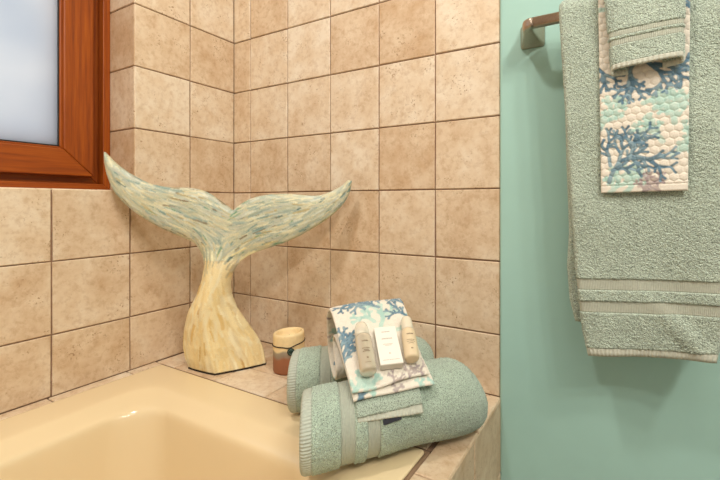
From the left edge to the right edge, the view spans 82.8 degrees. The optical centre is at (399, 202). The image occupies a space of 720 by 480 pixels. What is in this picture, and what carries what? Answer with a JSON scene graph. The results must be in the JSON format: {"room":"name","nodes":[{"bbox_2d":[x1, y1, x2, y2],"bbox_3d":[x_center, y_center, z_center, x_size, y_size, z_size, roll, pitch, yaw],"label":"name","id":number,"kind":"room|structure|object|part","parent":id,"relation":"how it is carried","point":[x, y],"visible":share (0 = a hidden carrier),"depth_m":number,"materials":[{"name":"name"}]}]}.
{"room":"bathroom","nodes":[
{"label":"bathroom","id":0,"kind":"room"},
{"bbox_2d":[0,0,233,414],"bbox_3d":[-1.203,-0.289,0.225,0.200,2.400,2.720,0,0,29],"label":"wall","id":1,"kind":"structure","parent":0,"point":[92,290],"depth_m":1.01,"materials":[{"name":"tile"}]},
{"bbox_2d":[0,0,109,189],"bbox_3d":[-1.020,-0.573,0.666,0.092,1.084,0.943,0,0,29],"label":"window","id":2,"kind":"structure","parent":1,"relation":"in","point":[55,54],"depth_m":0.96,"materials":[{"name":"brown wood"}]},
{"bbox_3d":[-0.993,-0.573,0.651,0.006,0.876,0.727,0,0,29],"label":"glass pane","id":3,"kind":"part","parent":2,"relation":"part of","materials":[{"name":"white glass"}]},
{"bbox_2d":[234,0,719,479],"bbox_3d":[0.598,-0.289,0.710,2.520,2.400,0.126,0,0,29],"label":"wall","id":4,"kind":"structure","parent":0,"point":[398,100],"depth_m":0.91,"materials":[{"name":"tile"}]},
{"bbox_2d":[521,12,559,49],"bbox_3d":[0.521,-0.336,0.635,0.668,0.047,0.080,0,0,29],"label":"towel bar","id":5,"kind":"object","parent":4,"relation":"attached to","point":[533,28],"visible":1,"depth_m":0.77,"materials":[{"name":"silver metal"}]},
{"bbox_3d":[0.506,-0.333,0.608,0.596,0.018,0.018,0,0,29],"label":"rail","id":6,"kind":"part","parent":5,"relation":"part of","materials":[{"name":"brown metal"}]},
{"bbox_2d":[559,0,719,362],"bbox_3d":[0.395,-0.051,0.667,0.249,0.619,0.064,0,0,29],"label":"bath towel","id":7,"kind":"object","parent":5,"relation":"hanging from","point":[643,268],"visible":0.72,"depth_m":0.65,"materials":[{"name":"green fabric"}]},
{"bbox_2d":[598,0,689,192],"bbox_3d":[0.397,-0.192,0.668,0.125,0.353,0.073,0,0,29],"label":"hand towel","id":8,"kind":"object","parent":5,"relation":"hanging from","point":[644,112],"visible":0.8,"depth_m":0.64,"materials":[{"name":"fabric"}]},
{"bbox_2d":[604,0,685,75],"bbox_3d":[0.397,-0.295,0.665,0.111,0.185,0.114,0,0,29],"label":"washcloth","id":9,"kind":"object","parent":8,"relation":"hanging from","point":[638,31],"visible":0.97,"depth_m":0.62,"materials":[{"name":"green fabric"}]},
{"bbox_3d":[-0.090,0.961,-0.449,2.800,0.100,2.820,0,0,29],"label":"floor","id":10,"kind":"structure","parent":0,"visible":0},
{"bbox_2d":[0,342,499,479],"bbox_3d":[-0.709,0.661,0.055,0.835,0.500,2.302,0,0,29],"label":"tub ledge","id":11,"kind":"object","parent":10,"relation":"on","point":[475,455],"visible":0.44,"depth_m":0.81,"materials":[{"name":"tile"}]},
{"bbox_2d":[0,365,429,479],"bbox_3d":[-0.645,0.603,0.193,0.753,0.390,1.518,0,0,29],"label":"bathtub","id":12,"kind":"object","parent":11,"relation":"in","point":[160,422],"visible":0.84,"depth_m":0.78,"materials":[{"name":"beige plastic"}]},
{"bbox_2d":[104,152,351,375],"bbox_3d":[-0.404,0.147,1.008,0.562,0.528,0.125,0,0,-8],"label":"sculpture","id":13,"kind":"object","parent":11,"relation":"on","point":[218,339],"visible":1,"depth_m":0.96,"materials":[{"name":"paint"}]},
{"bbox_2d":[272,327,304,374],"bbox_3d":[-0.274,0.362,1.001,0.079,0.097,0.079,0,0,29],"label":"pillar candle","id":14,"kind":"object","parent":11,"relation":"on","point":[285,340],"visible":0.82,"depth_m":0.97,"materials":[{"name":"wax"}]},
{"bbox_3d":[-0.274,0.342,1.001,0.079,0.010,0.079,0,0,29],"label":"cord","id":15,"kind":"part","parent":14,"relation":"part of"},
{"bbox_2d":[287,336,434,412],"bbox_3d":[-0.078,0.344,0.845,0.311,0.115,0.118,0,0,-19],"label":"rolled towel","id":16,"kind":"object","parent":11,"relation":"on","point":[309,367],"visible":0.36,"depth_m":0.77,"materials":[{"name":"green fabric"}]},
{"bbox_2d":[327,298,434,401],"bbox_3d":[-0.045,0.252,0.716,0.144,0.136,0.201,0,0,-19],"label":"hand towel","id":17,"kind":"object","parent":16,"relation":"on","point":[342,320],"visible":0.64,"depth_m":0.69,"materials":[{"name":"fabric"}]},
{"bbox_2d":[355,321,376,376],"bbox_3d":[-0.057,0.234,0.654,0.027,0.065,0.090,0,0,-14],"label":"toiletry bottle","id":18,"kind":"object","parent":17,"relation":"on","point":[366,361],"visible":1,"depth_m":0.64,"materials":[{"name":"plastic"}]},
{"bbox_2d":[373,326,403,369],"bbox_3d":[-0.020,0.237,0.668,0.038,0.050,0.070,0,0,-13],"label":"carton","id":19,"kind":"object","parent":17,"relation":"on","point":[389,355],"visible":1,"depth_m":0.66,"materials":[{"name":"white cardboard"}]},
{"bbox_2d":[401,316,418,362],"bbox_3d":[0.015,0.228,0.682,0.025,0.059,0.081,0,0,-7],"label":"toiletry bottle","id":20,"kind":"object","parent":17,"relation":"on","point":[409,341],"visible":1,"depth_m":0.67,"materials":[{"name":"plastic"}]},
{"bbox_2d":[299,357,487,476],"bbox_3d":[-0.007,0.339,0.680,0.338,0.124,0.128,0,0,-24],"label":"rolled towel","id":21,"kind":"object","parent":11,"relation":"on","point":[331,436],"visible":0.76,"depth_m":0.62,"materials":[{"name":"green fabric"}]},
{"bbox_2d":[355,388,423,424],"bbox_3d":[-0.027,0.290,0.653,0.105,0.084,0.092,0,0,-19],"label":"folded washcloth","id":22,"kind":"object","parent":21,"relation":"on","point":[390,408],"visible":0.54,"depth_m":0.61,"materials":[{"name":"green fabric"}]},
{"bbox_3d":[-0.533,0.662,-0.044,0.432,0.498,2.300,0,0,29],"label":"panel","id":23,"kind":"part","parent":11,"relation":"part of","materials":[{"name":"tile"}]}
]}

